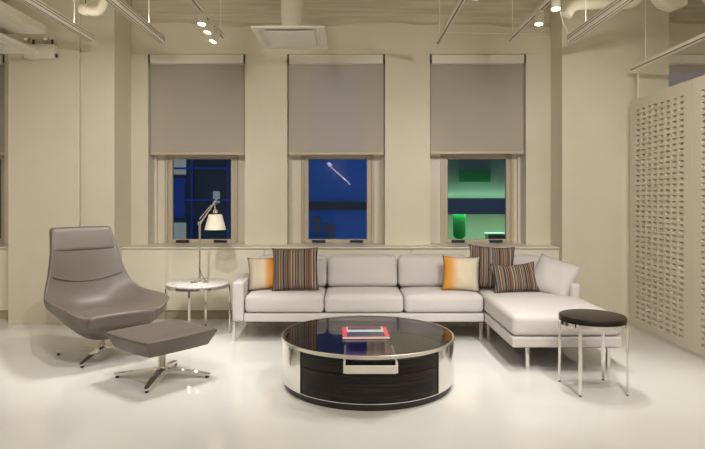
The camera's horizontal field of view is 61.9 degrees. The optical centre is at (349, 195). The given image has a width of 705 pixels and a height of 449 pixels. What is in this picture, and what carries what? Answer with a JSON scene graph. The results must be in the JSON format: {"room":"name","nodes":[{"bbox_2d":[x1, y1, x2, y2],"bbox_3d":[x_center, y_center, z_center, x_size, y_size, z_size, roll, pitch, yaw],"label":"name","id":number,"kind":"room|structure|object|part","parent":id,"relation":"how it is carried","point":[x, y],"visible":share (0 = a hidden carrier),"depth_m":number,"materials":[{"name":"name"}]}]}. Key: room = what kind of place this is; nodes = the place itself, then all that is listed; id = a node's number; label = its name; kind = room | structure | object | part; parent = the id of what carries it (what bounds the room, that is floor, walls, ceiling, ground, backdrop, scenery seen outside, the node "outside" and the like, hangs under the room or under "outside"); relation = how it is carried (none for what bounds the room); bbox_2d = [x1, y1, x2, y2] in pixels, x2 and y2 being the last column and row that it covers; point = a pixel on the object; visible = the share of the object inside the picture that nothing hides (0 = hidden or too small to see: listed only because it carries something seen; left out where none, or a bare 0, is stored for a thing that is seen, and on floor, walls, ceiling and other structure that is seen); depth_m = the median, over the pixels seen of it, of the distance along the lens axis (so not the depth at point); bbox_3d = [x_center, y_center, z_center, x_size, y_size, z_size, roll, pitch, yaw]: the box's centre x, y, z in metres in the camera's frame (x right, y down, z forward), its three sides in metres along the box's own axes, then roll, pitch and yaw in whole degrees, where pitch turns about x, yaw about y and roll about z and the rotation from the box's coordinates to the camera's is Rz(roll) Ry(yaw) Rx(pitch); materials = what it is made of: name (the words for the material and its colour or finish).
{"room":"living room","nodes":[
{"label":"living room","id":0,"kind":"room"},
{"bbox_2d":[8,0,80,323],"bbox_3d":[-3.101,-0.500,6.200,0.718,3.600,0.500,0,0,0],"label":"wall","id":1,"kind":"structure","parent":0,"point":[44,95],"depth_m":5.95,"materials":[{"name":"paint"}]},
{"bbox_2d":[22,34,57,58],"bbox_3d":[-3.114,-1.502,5.906,0.337,0.243,0.086,0,0,0],"label":"emergency light","id":2,"kind":"object","parent":1,"relation":"attached to","point":[46,51],"visible":0.93,"depth_m":5.88,"materials":[{"name":"beige plastic"}]},
{"bbox_2d":[81,0,130,259],"bbox_3d":[-2.571,-0.500,6.220,0.341,3.600,0.460,0,0,0],"label":"pillar","id":3,"kind":"structure","parent":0,"point":[106,61],"depth_m":5.99,"materials":[{"name":"paint"}]},
{"bbox_2d":[0,319,704,448],"bbox_3d":[0.000,1.350,0.450,14.000,0.100,12.900,0,0,0],"label":"floor","id":4,"kind":"structure","parent":0,"point":[47,401],"depth_m":3.76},
{"bbox_2d":[44,226,169,367],"bbox_3d":[-2.059,0.784,4.841,0.860,1.032,0.951,0,0,-44],"label":"lounge armchair","id":5,"kind":"object","parent":4,"relation":"on","point":[89,288],"visible":0.94,"depth_m":4.94,"materials":[{"name":"grey leather"}]},
{"bbox_3d":[-2.235,1.258,4.810,0.350,0.048,0.054,0,0,0],"label":"arm","id":6,"kind":"part","parent":5,"relation":"part of","materials":[{"name":"silver metal"}]},
{"bbox_3d":[-2.030,1.258,4.605,0.054,0.048,0.350,0,0,0],"label":"arm","id":7,"kind":"part","parent":5,"relation":"part of","materials":[{"name":"silver metal"}]},
{"bbox_2d":[63,305,154,330],"bbox_3d":[-1.955,0.971,4.732,0.522,0.164,0.650,0,0,-44],"label":"seat cushion","id":8,"kind":"object","parent":5,"relation":"on","point":[96,317],"depth_m":4.55,"materials":[{"name":"grey leather"}]},
{"bbox_3d":[-1.825,1.258,4.810,0.350,0.048,0.054,0,0,0],"label":"arm","id":9,"kind":"part","parent":5,"relation":"part of","materials":[{"name":"silver metal"}]},
{"bbox_2d":[106,319,216,392],"bbox_3d":[-1.345,1.125,4.210,0.551,0.350,0.596,0,0,39],"label":"ottoman","id":10,"kind":"object","parent":4,"relation":"on","point":[159,339],"visible":1,"depth_m":4.11,"materials":[{"name":"grey leather"}]},
{"bbox_3d":[-1.532,1.258,4.210,0.315,0.048,0.054,0,0,0],"label":"arm","id":11,"kind":"part","parent":10,"relation":"part of","materials":[{"name":"silver metal"}]},
{"bbox_3d":[-1.345,1.258,4.022,0.054,0.048,0.315,0,0,0],"label":"arm","id":12,"kind":"part","parent":10,"relation":"part of","materials":[{"name":"silver metal"}]},
{"bbox_2d":[106,319,216,357],"bbox_3d":[-1.345,1.012,4.210,0.550,0.124,0.596,0,0,39],"label":"cushion","id":13,"kind":"object","parent":10,"relation":"on","point":[150,340],"depth_m":4.07,"materials":[{"name":"grey leather"}]},
{"bbox_3d":[-1.345,1.258,4.397,0.054,0.048,0.315,0,0,0],"label":"arm","id":14,"kind":"part","parent":10,"relation":"part of","materials":[{"name":"silver metal"}]},
{"bbox_3d":[-1.157,1.258,4.210,0.315,0.048,0.054,0,0,0],"label":"arm","id":15,"kind":"part","parent":10,"relation":"part of","materials":[{"name":"silver metal"}]},
{"bbox_2d":[165,278,230,332],"bbox_3d":[-1.448,1.060,5.600,0.594,0.480,0.594,0,0,21],"label":"side table","id":16,"kind":"object","parent":4,"relation":"on","point":[182,285],"visible":0.88,"depth_m":5.48,"materials":[{"name":"white stone"}]},
{"bbox_3d":[-1.752,1.067,5.600,0.012,0.449,0.022,0,0,0],"label":"leg","id":17,"kind":"part","parent":16,"relation":"part of","materials":[{"name":"silver metal"}]},
{"bbox_3d":[-1.448,1.067,5.296,0.022,0.449,0.012,0,0,0],"label":"leg","id":18,"kind":"part","parent":16,"relation":"part of","materials":[{"name":"silver metal"}]},
{"bbox_3d":[-1.448,0.853,5.600,0.594,0.023,0.594,0,0,0],"label":"ring frame","id":19,"kind":"part","parent":16,"relation":"part of","materials":[{"name":"silver metal"}]},
{"bbox_3d":[-1.448,1.067,5.904,0.022,0.449,0.012,0,0,0],"label":"leg","id":20,"kind":"part","parent":16,"relation":"part of","materials":[{"name":"silver metal"}]},
{"bbox_2d":[190,198,225,282],"bbox_3d":[-1.350,0.418,5.600,0.338,0.804,0.204,0,0,0],"label":"table lamp","id":21,"kind":"object","parent":16,"relation":"on","point":[215,221],"visible":1,"depth_m":5.57,"materials":[{"name":"satin nickel"},{"name":"white fabric"}]},
{"bbox_3d":[-1.351,0.148,5.600,0.183,0.263,0.015,0,0,0],"label":"arm","id":22,"kind":"part","parent":21,"relation":"part of","materials":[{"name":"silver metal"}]},
{"bbox_3d":[-1.283,0.247,5.600,0.204,0.145,0.204,0,0,0],"label":"lamp shade","id":23,"kind":"part","parent":21,"relation":"part of","materials":[{"name":"beige fabric"}]},
{"bbox_3d":[-1.144,1.067,5.600,0.012,0.449,0.022,0,0,0],"label":"leg","id":24,"kind":"part","parent":16,"relation":"part of","materials":[{"name":"silver metal"}]},
{"bbox_2d":[281,315,453,410],"bbox_3d":[0.123,1.130,4.111,1.202,0.340,1.241,0,0,0],"label":"coffee table","id":25,"kind":"object","parent":4,"relation":"on","point":[414,367],"visible":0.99,"depth_m":3.70,"materials":[{"name":"black wood"}]},
{"bbox_2d":[342,326,389,338],"bbox_3d":[0.105,0.950,4.089,0.316,0.018,0.302,0,0,-2],"label":"picture book","id":26,"kind":"object","parent":25,"relation":"on","point":[380,332],"visible":1,"depth_m":4.03,"materials":[{"name":"red paper"}]},
{"bbox_3d":[0.105,0.942,4.082,0.256,0.001,0.275,0,0,-2],"label":"panel","id":27,"kind":"part","parent":26,"relation":"part of","materials":[{"name":"grey paper"}]},
{"bbox_3d":[0.123,1.165,3.641,0.864,0.170,0.210,0,0,0],"label":"drawer","id":28,"kind":"part","parent":25,"relation":"part of","materials":[{"name":"black wood"}]},
{"bbox_3d":[0.123,1.036,3.641,0.864,0.080,0.210,0,0,0],"label":"drawer","id":29,"kind":"part","parent":25,"relation":"part of","materials":[{"name":"black wood"}]},
{"bbox_2d":[232,254,621,368],"bbox_3d":[0.485,0.936,5.143,3.070,0.727,1.575,0,0,0],"label":"sectional sofa","id":30,"kind":"object","parent":4,"relation":"on","point":[409,285],"visible":0.78,"depth_m":5.24,"materials":[{"name":"grey fabric"}]},
{"bbox_3d":[-1.035,1.211,5.260,0.024,0.178,0.024,0,0,0],"label":"leg","id":31,"kind":"part","parent":30,"relation":"part of","materials":[{"name":"silver metal"}]},
{"bbox_3d":[-0.999,0.945,5.580,0.102,0.354,0.700,0,0,0],"label":"sofa arm","id":32,"kind":"part","parent":30,"relation":"part of","materials":[{"name":"grey fabric"}]},
{"bbox_2d":[247,258,273,290],"bbox_3d":[-0.772,0.720,5.499,0.382,0.313,0.145,0,0,-6],"label":"throw pillow","id":33,"kind":"object","parent":30,"relation":"on","point":[261,270],"visible":0.66,"depth_m":5.45,"materials":[{"name":"beige fabric"}]},
{"bbox_2d":[245,287,325,311],"bbox_3d":[-0.588,0.957,5.503,0.705,0.174,0.555,0,0,0],"label":"seat cushion","id":34,"kind":"object","parent":30,"relation":"on","point":[257,300],"depth_m":5.23,"materials":[{"name":"grey fabric"}]},
{"bbox_2d":[259,254,326,286],"bbox_3d":[-0.561,0.724,5.726,0.670,0.302,0.207,0,0,0],"label":"cushion","id":35,"kind":"object","parent":30,"relation":"on","point":[321,259],"depth_m":5.66,"materials":[{"name":"grey fabric"}]},
{"bbox_2d":[272,247,318,290],"bbox_3d":[-0.505,0.675,5.430,0.430,0.399,0.168,0,0,-5],"label":"throw pillow","id":36,"kind":"object","parent":30,"relation":"on","point":[293,268],"visible":1,"depth_m":5.38,"materials":[{"name":"multicoloured fabric"}]},
{"bbox_2d":[327,254,396,286],"bbox_3d":[0.120,0.724,5.726,0.676,0.302,0.207,0,0,0],"label":"cushion","id":37,"kind":"object","parent":30,"relation":"on","point":[343,270],"depth_m":5.64,"materials":[{"name":"grey fabric"}]},
{"bbox_3d":[0.475,0.853,5.885,2.840,0.386,0.090,0,0,0],"label":"frame","id":38,"kind":"part","parent":30,"relation":"part of","materials":[{"name":"grey fabric"}]},
{"bbox_2d":[324,286,402,311],"bbox_3d":[0.125,0.957,5.503,0.708,0.174,0.555,0,0,0],"label":"seat cushion","id":39,"kind":"object","parent":30,"relation":"on","point":[336,298],"depth_m":5.24,"materials":[{"name":"grey fabric"}]},
{"bbox_3d":[0.125,1.085,5.582,2.140,0.074,0.695,0,0,0],"label":"seat","id":40,"kind":"part","parent":30,"relation":"part of","materials":[{"name":"grey fabric"}]},
{"bbox_2d":[397,254,465,286],"bbox_3d":[0.804,0.724,5.726,0.677,0.302,0.207,0,0,0],"label":"cushion","id":41,"kind":"object","parent":30,"relation":"on","point":[413,270],"depth_m":5.64,"materials":[{"name":"grey fabric"}]},
{"bbox_2d":[400,286,482,311],"bbox_3d":[0.839,0.957,5.503,0.708,0.174,0.555,0,0,0],"label":"seat cushion","id":42,"kind":"object","parent":30,"relation":"on","point":[413,298],"depth_m":5.24,"materials":[{"name":"grey fabric"}]},
{"bbox_2d":[442,255,479,291],"bbox_3d":[1.025,0.718,5.439,0.356,0.327,0.136,0,0,5],"label":"throw pillow","id":43,"kind":"object","parent":30,"relation":"on","point":[459,273],"visible":1,"depth_m":5.40,"materials":[{"name":"fabric"}]},
{"bbox_3d":[1.170,1.211,5.270,0.024,0.178,0.024,0,0,0],"label":"leg","id":44,"kind":"part","parent":30,"relation":"part of","materials":[{"name":"silver metal"}]},
{"bbox_3d":[1.235,1.211,5.240,0.024,0.178,0.024,0,0,0],"label":"leg","id":45,"kind":"part","parent":30,"relation":"part of","materials":[{"name":"silver metal"}]},
{"bbox_2d":[469,244,514,287],"bbox_3d":[1.330,0.670,5.519,0.449,0.422,0.149,0,0,5],"label":"throw pillow","id":46,"kind":"object","parent":30,"relation":"on","point":[488,255],"visible":0.59,"depth_m":5.48,"materials":[{"name":"multicoloured fabric"}]},
{"bbox_2d":[468,254,539,268],"bbox_3d":[1.504,0.724,5.726,0.705,0.302,0.207,0,0,0],"label":"cushion","id":47,"kind":"object","parent":30,"relation":"on","point":[518,258],"depth_m":5.66,"materials":[{"name":"grey fabric"}]},
{"bbox_2d":[490,261,539,292],"bbox_3d":[1.500,0.740,5.358,0.430,0.279,0.140,0,0,-7],"label":"throw pillow","id":48,"kind":"object","parent":30,"relation":"on","point":[520,277],"visible":1,"depth_m":5.32,"materials":[{"name":"multicoloured fabric"}]},
{"bbox_3d":[1.335,1.211,4.430,0.024,0.178,0.024,0,0,0],"label":"leg","id":49,"kind":"part","parent":30,"relation":"part of","materials":[{"name":"silver metal"}]},
{"bbox_2d":[477,287,619,335],"bbox_3d":[1.611,0.958,5.077,0.809,0.172,1.445,0,0,0],"label":"cushion","id":50,"kind":"object","parent":30,"relation":"on","point":[525,312],"depth_m":4.62,"materials":[{"name":"grey fabric"}]},
{"bbox_2d":[534,254,581,295],"bbox_3d":[1.845,0.737,5.340,0.223,0.391,0.457,0,0,-38],"label":"throw pillow","id":51,"kind":"object","parent":30,"relation":"on","point":[552,276],"visible":0.91,"depth_m":5.26,"materials":[{"name":"grey fabric"}]},
{"bbox_3d":[1.975,0.905,5.525,0.090,0.280,0.810,0,0,0],"label":"chaise arm","id":52,"kind":"part","parent":30,"relation":"part of","materials":[{"name":"grey fabric"}]},
{"bbox_3d":[1.945,1.211,4.430,0.024,0.178,0.024,0,0,0],"label":"leg","id":53,"kind":"part","parent":30,"relation":"part of","materials":[{"name":"silver metal"}]},
{"bbox_2d":[558,309,628,396],"bbox_3d":[1.640,1.052,3.980,0.434,0.497,0.434,0,0,0],"label":"side table","id":54,"kind":"object","parent":4,"relation":"on","point":[587,319],"visible":1,"depth_m":3.85,"materials":[{"name":"black"}]},
{"bbox_3d":[1.471,1.067,4.127,0.012,0.450,0.022,0,0,41],"label":"leg","id":55,"kind":"part","parent":54,"relation":"part of","materials":[{"name":"silver metal"}]},
{"bbox_3d":[1.493,1.067,3.811,0.022,0.450,0.012,0,0,41],"label":"leg","id":56,"kind":"part","parent":54,"relation":"part of","materials":[{"name":"silver metal"}]},
{"bbox_3d":[1.640,0.852,3.980,0.434,0.023,0.434,0,0,0],"label":"ring frame","id":57,"kind":"part","parent":54,"relation":"part of","materials":[{"name":"silver metal"}]},
{"bbox_3d":[1.787,1.067,4.149,0.022,0.450,0.012,0,0,41],"label":"leg","id":58,"kind":"part","parent":54,"relation":"part of","materials":[{"name":"silver metal"}]},
{"bbox_3d":[1.809,1.067,3.833,0.012,0.450,0.022,0,0,41],"label":"leg","id":59,"kind":"part","parent":54,"relation":"part of","materials":[{"name":"silver metal"}]},
{"bbox_2d":[2,22,704,244],"bbox_3d":[0.000,-0.307,6.622,14.000,3.215,0.356,0,0,0],"label":"wall","id":60,"kind":"structure","parent":0,"point":[407,49],"depth_m":6.45,"materials":[{"name":"paint"}]},
{"bbox_2d":[0,54,3,154],"bbox_3d":[-4.325,-1.004,6.496,1.066,1.098,0.108,0,0,0],"label":"roller shade","id":61,"kind":"object","parent":60,"relation":"attached to","point":[1,55],"visible":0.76,"depth_m":6.50,"materials":[{"name":"beige fabric"}]},
{"bbox_2d":[0,155,3,242],"bbox_3d":[-4.325,-0.510,6.720,1.066,2.089,0.140,0,0,0],"label":"window","id":62,"kind":"structure","parent":60,"relation":"in","point":[1,156],"depth_m":6.70,"materials":[{"name":"beige paint"}]},
{"bbox_2d":[0,249,7,309],"bbox_3d":[-5.181,0.875,6.309,3.437,0.649,0.278,0,0,0],"label":"trim","id":63,"kind":"structure","parent":60,"relation":"attached to","point":[3,252],"depth_m":6.17,"materials":[{"name":"beige paint"}]},
{"bbox_2d":[0,310,7,318],"bbox_3d":[-5.181,1.250,6.324,3.437,0.100,0.248,0,0,0],"label":"trim","id":64,"kind":"structure","parent":60,"relation":"attached to","point":[3,313],"depth_m":6.20,"materials":[{"name":"beige wood"}]},
{"bbox_2d":[0,243,7,248],"bbox_3d":[-5.181,0.548,6.433,3.437,0.028,0.575,0,0,0],"label":"trim","id":65,"kind":"structure","parent":60,"relation":"attached to","point":[2,246],"depth_m":6.22,"materials":[{"name":"beige paint"}]},
{"bbox_2d":[157,310,231,318],"bbox_3d":[-0.100,1.250,6.324,4.594,0.100,0.248,0,0,0],"label":"trim","id":66,"kind":"structure","parent":60,"relation":"attached to","point":[171,314],"depth_m":6.20,"materials":[{"name":"beige"}]},
{"bbox_2d":[148,54,244,154],"bbox_3d":[-1.683,-1.004,6.496,1.060,1.098,0.108,0,0,0],"label":"roller shade","id":67,"kind":"object","parent":60,"relation":"attached to","point":[198,100],"visible":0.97,"depth_m":6.50,"materials":[{"name":"beige fabric"}]},
{"bbox_2d":[154,155,244,242],"bbox_3d":[-1.683,-0.510,6.720,1.060,2.089,0.140,0,0,0],"label":"window","id":68,"kind":"structure","parent":60,"relation":"in","point":[163,164],"depth_m":6.70,"materials":[{"name":"beige paint"}]},
{"bbox_2d":[287,54,384,154],"bbox_3d":[-0.153,-1.004,6.496,1.070,1.098,0.108,0,0,0],"label":"roller shade","id":69,"kind":"object","parent":60,"relation":"attached to","point":[336,101],"visible":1,"depth_m":6.50,"materials":[{"name":"beige fabric"}]},
{"bbox_2d":[289,155,383,242],"bbox_3d":[-0.153,-0.510,6.720,1.070,2.089,0.140,0,0,0],"label":"window","id":70,"kind":"structure","parent":60,"relation":"in","point":[298,164],"depth_m":6.70,"materials":[{"name":"beige paint"}]},
{"bbox_2d":[122,249,558,309],"bbox_3d":[-0.100,0.875,6.309,4.594,0.649,0.278,0,0,0],"label":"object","id":71,"kind":"structure","parent":60,"relation":"attached to","point":[151,269],"depth_m":6.17,"materials":[{"name":"beige paint"}]},
{"bbox_2d":[121,243,559,248],"bbox_3d":[-0.100,0.548,6.433,4.594,0.028,0.575,0,0,0],"label":"trim","id":72,"kind":"structure","parent":60,"relation":"attached to","point":[155,245],"depth_m":6.22,"materials":[{"name":"beige paint"}]},
{"bbox_2d":[0,0,704,27],"bbox_3d":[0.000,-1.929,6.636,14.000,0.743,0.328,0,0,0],"label":"ceiling","id":73,"kind":"structure","parent":60,"relation":"attached to","point":[234,13],"depth_m":6.47,"materials":[{"name":"paint"}]},
{"bbox_2d":[430,154,519,242],"bbox_3d":[1.403,-0.510,6.720,1.049,2.089,0.140,0,0,0],"label":"window","id":74,"kind":"structure","parent":60,"relation":"in","point":[438,163],"depth_m":6.70,"materials":[{"name":"beige paint"}]},
{"bbox_2d":[430,54,525,153],"bbox_3d":[1.403,-1.009,6.496,1.049,1.088,0.108,0,0,0],"label":"roller shade","id":75,"kind":"object","parent":60,"relation":"attached to","point":[477,100],"visible":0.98,"depth_m":6.50,"materials":[{"name":"beige fabric"}]},
{"bbox_2d":[437,32,550,34],"bbox_3d":[1.570,-1.778,6.420,1.240,0.031,0.016,0,0,0],"label":"conduit","id":76,"kind":"object","parent":60,"relation":"attached to","point":[437,32],"visible":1,"depth_m":6.41,"materials":[{"name":"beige metal"}]},
{"bbox_2d":[669,54,704,86],"bbox_3d":[3.895,-1.004,6.496,1.066,1.098,0.108,0,0,0],"label":"roller shade","id":77,"kind":"object","parent":60,"relation":"attached to","point":[682,67],"visible":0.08,"depth_m":6.50,"materials":[{"name":"beige fabric"}]},
{"bbox_2d":[551,0,668,320],"bbox_3d":[2.755,-0.500,6.275,1.110,3.600,0.350,0,0,0],"label":"pillar","id":78,"kind":"structure","parent":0,"point":[593,84],"depth_m":6.10,"materials":[{"name":"paint"}]},
{"bbox_3d":[0.000,-2.350,0.450,14.000,0.100,12.900,0,0,0],"label":"ceiling","id":79,"kind":"structure","parent":0,"visible":0},
{"bbox_2d":[0,33,38,53],"bbox_3d":[-3.670,-1.825,4.770,1.400,0.950,1.700,0,0,0],"label":"ceiling vent","id":80,"kind":"object","parent":79,"relation":"in","point":[8,45],"visible":1,"depth_m":5.38,"materials":[{"name":"beige metal"}]},
{"bbox_2d":[0,1,45,33],"bbox_3d":[-3.290,-1.875,4.500,1.100,0.850,1.600,0,0,0],"label":"ceiling vent","id":81,"kind":"object","parent":79,"relation":"in","point":[12,21],"visible":1,"depth_m":5.00,"materials":[{"name":"beige metal"}]},
{"bbox_2d":[18,0,94,41],"bbox_3d":[-2.414,-1.869,3.800,0.065,0.861,3.400,0,0,0],"label":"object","id":82,"kind":"object","parent":79,"relation":"hanging from","point":[39,6],"visible":1,"depth_m":4.86,"materials":[{"name":"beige metal"}]},
{"bbox_2d":[78,0,108,15],"bbox_3d":[-2.391,-1.993,5.500,0.272,0.615,0.110,0,0,0],"label":"ceiling pipe","id":83,"kind":"object","parent":79,"relation":"hanging from","point":[101,7],"visible":0.98,"depth_m":5.46,"materials":[{"name":"metal"}]},
{"bbox_2d":[105,0,164,42],"bbox_3d":[-1.774,-1.869,3.840,0.065,0.861,3.400,0,0,0],"label":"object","id":84,"kind":"object","parent":79,"relation":"hanging from","point":[121,6],"visible":1,"depth_m":4.87,"materials":[{"name":"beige metal"}]},
{"bbox_2d":[191,0,224,38],"bbox_3d":[-1.165,-1.874,3.120,0.036,0.851,4.600,0,0,0],"label":"track","id":85,"kind":"object","parent":79,"relation":"hanging from","point":[196,3],"visible":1,"depth_m":4.83,"materials":[{"name":"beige metal"}]},
{"bbox_2d":[197,10,206,26],"bbox_3d":[-1.168,-1.403,4.640,0.074,0.120,0.100,0,0,0],"label":"spotlight","id":86,"kind":"object","parent":85,"relation":"attached to","point":[202,17],"visible":1,"depth_m":4.61,"materials":[{"name":"beige metal"}]},
{"bbox_2d":[203,19,213,34],"bbox_3d":[-1.169,-1.398,4.860,0.086,0.122,0.100,0,0,0],"label":"spotlight","id":87,"kind":"object","parent":85,"relation":"attached to","point":[208,28],"visible":0.97,"depth_m":4.83,"materials":[{"name":"beige metal"}]},
{"bbox_2d":[209,27,219,43],"bbox_3d":[-1.170,-1.382,5.080,0.096,0.135,0.100,0,0,0],"label":"spotlight","id":88,"kind":"object","parent":85,"relation":"attached to","point":[214,37],"visible":0.99,"depth_m":5.06,"materials":[{"name":"beige metal"}]},
{"bbox_2d":[251,0,327,48],"bbox_3d":[-0.624,-1.857,5.380,0.817,0.847,0.740,0,0,0],"label":"ceiling vent","id":89,"kind":"object","parent":79,"relation":"in","point":[291,34],"visible":1,"depth_m":5.30,"materials":[{"name":"beige metal"}]},
{"bbox_2d":[251,26,327,48],"bbox_3d":[-0.530,-1.449,5.380,0.630,0.032,0.740,0,0,0],"label":"diffuser","id":90,"kind":"object","parent":89,"relation":"attached to","point":[269,37],"depth_m":5.32,"materials":[{"name":"beige metal"}]},
{"bbox_2d":[436,0,464,43],"bbox_3d":[0.836,-1.874,3.320,0.036,0.851,4.600,0,0,0],"label":"track","id":91,"kind":"object","parent":79,"relation":"hanging from","point":[459,4],"visible":1,"depth_m":4.94,"materials":[{"name":"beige metal"}]},
{"bbox_3d":[0.836,-1.890,5.500,0.007,0.820,0.007,0,0,-23],"label":"suspension rod","id":92,"kind":"part","parent":91,"relation":"part of","materials":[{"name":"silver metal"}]},
{"bbox_2d":[507,0,550,40],"bbox_3d":[1.487,-1.874,3.200,0.036,0.851,4.600,0,0,0],"label":"track","id":93,"kind":"object","parent":79,"relation":"hanging from","point":[544,3],"visible":1,"depth_m":4.95,"materials":[{"name":"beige metal"}]},
{"bbox_3d":[1.487,-1.890,5.380,0.007,0.820,0.007,0,0,23],"label":"suspension rod","id":94,"kind":"part","parent":93,"relation":"part of","materials":[{"name":"silver metal"}]},
{"bbox_2d":[534,10,543,26],"bbox_3d":[1.483,-1.399,4.620,0.078,0.120,0.100,0,0,0],"label":"spotlight","id":95,"kind":"object","parent":93,"relation":"attached to","point":[539,15],"visible":1,"depth_m":4.59,"materials":[{"name":"beige metal"}]},
{"bbox_2d":[550,0,560,11],"bbox_3d":[1.483,-1.398,4.250,0.074,0.120,0.100,0,0,0],"label":"spotlight","id":96,"kind":"object","parent":93,"relation":"attached to","point":[555,4],"visible":1,"depth_m":4.23,"materials":[{"name":"beige metal"}]},
{"bbox_2d":[567,0,634,41],"bbox_3d":[2.064,-1.869,3.800,0.081,0.861,3.400,0,0,0],"label":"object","id":97,"kind":"object","parent":79,"relation":"hanging from","point":[615,6],"visible":1,"depth_m":4.85,"materials":[{"name":"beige metal"}]},
{"bbox_2d":[561,0,642,18],"bbox_3d":[2.364,-1.981,5.450,0.781,0.638,0.209,0,0,0],"label":"ceiling pipe","id":98,"kind":"object","parent":79,"relation":"hanging from","point":[569,9],"visible":0.86,"depth_m":5.46,"materials":[{"name":"metal"}]},
{"bbox_2d":[630,0,704,70],"bbox_3d":[2.799,-1.770,4.320,0.052,1.060,3.000,0,0,0],"label":"rail","id":99,"kind":"object","parent":79,"relation":"hanging from","point":[699,38],"visible":1,"depth_m":5.19,"materials":[{"name":"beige metal"}]},
{"bbox_3d":[2.800,-1.795,5.570,0.009,1.010,0.009,0,0,-23],"label":"suspension rod","id":100,"kind":"part","parent":99,"relation":"part of","materials":[{"name":"silver metal"}]},
{"bbox_2d":[630,68,691,350],"bbox_3d":[2.808,0.011,5.312,0.055,2.498,1.055,0,0,0],"label":"screen panel","id":101,"kind":"object","parent":99,"relation":"hanging from","point":[661,120],"visible":1,"depth_m":5.26,"materials":[{"name":"beige"}]},
{"bbox_3d":[2.800,-1.260,4.320,0.050,0.040,3.000,0,0,0],"label":"rail","id":102,"kind":"part","parent":99,"relation":"part of","materials":[{"name":"silver metal"}]},
{"bbox_2d":[692,75,704,356],"bbox_3d":[2.808,0.011,4.247,0.055,2.498,1.055,0,0,0],"label":"screen panel","id":103,"kind":"object","parent":99,"relation":"hanging from","point":[698,84],"visible":1,"depth_m":4.69,"materials":[{"name":"beige"}]},
{"bbox_2d":[650,0,687,11],"bbox_3d":[2.900,-1.988,5.375,0.370,0.624,0.220,0,0,0],"label":"ceiling pipe","id":104,"kind":"object","parent":79,"relation":"hanging from","point":[664,5],"visible":1,"depth_m":5.30,"materials":[{"name":"metal"}]},
{"label":"outside","id":105,"kind":"structure","parent":0,"visible":0},
{"bbox_2d":[309,159,366,238],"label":"window","id":106,"kind":"structure","parent":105,"point":[337,187],"depth_m":16.00,"materials":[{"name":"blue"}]},
{"bbox_3d":[-0.900,0.825,15.975,0.200,0.550,0.049,0,0,0],"label":"wall panel","id":107,"kind":"part","parent":106,"relation":"part of","materials":[{"name":"blue"}]},
{"bbox_3d":[-0.570,0.950,15.975,0.300,0.400,0.049,0,0,0],"label":"wall panel","id":108,"kind":"part","parent":106,"relation":"part of","materials":[{"name":"blue"}]},
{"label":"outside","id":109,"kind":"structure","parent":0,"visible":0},
{"bbox_2d":[0,159,230,238],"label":"window","id":110,"kind":"structure","parent":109,"point":[197,182],"depth_m":15.00,"materials":[{"name":"blue glass"}]},
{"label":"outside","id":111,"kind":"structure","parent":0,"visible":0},
{"bbox_2d":[448,159,504,238],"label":"window","id":112,"kind":"structure","parent":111,"point":[476,187],"depth_m":18.90,"materials":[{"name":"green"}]},
{"bbox_2d":[453,214,465,238],"bbox_3d":[3.050,0.995,16.239,0.400,1.410,0.478,0,0,0],"label":"office chair","id":113,"kind":"object","parent":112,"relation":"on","point":[459,220],"visible":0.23,"depth_m":16.35,"materials":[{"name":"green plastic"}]},
{"bbox_3d":[4.000,-0.650,18.855,1.000,0.400,0.070,0,0,0],"label":"wall panel","id":114,"kind":"part","parent":112,"relation":"part of","materials":[{"name":"green plastic"}]},
{"bbox_2d":[484,232,504,238],"bbox_3d":[4.100,1.370,16.600,0.520,0.660,0.440,0,0,0],"label":"filing cabinet","id":115,"kind":"object","parent":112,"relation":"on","point":[488,235],"visible":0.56,"depth_m":16.40,"materials":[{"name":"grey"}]}
]}

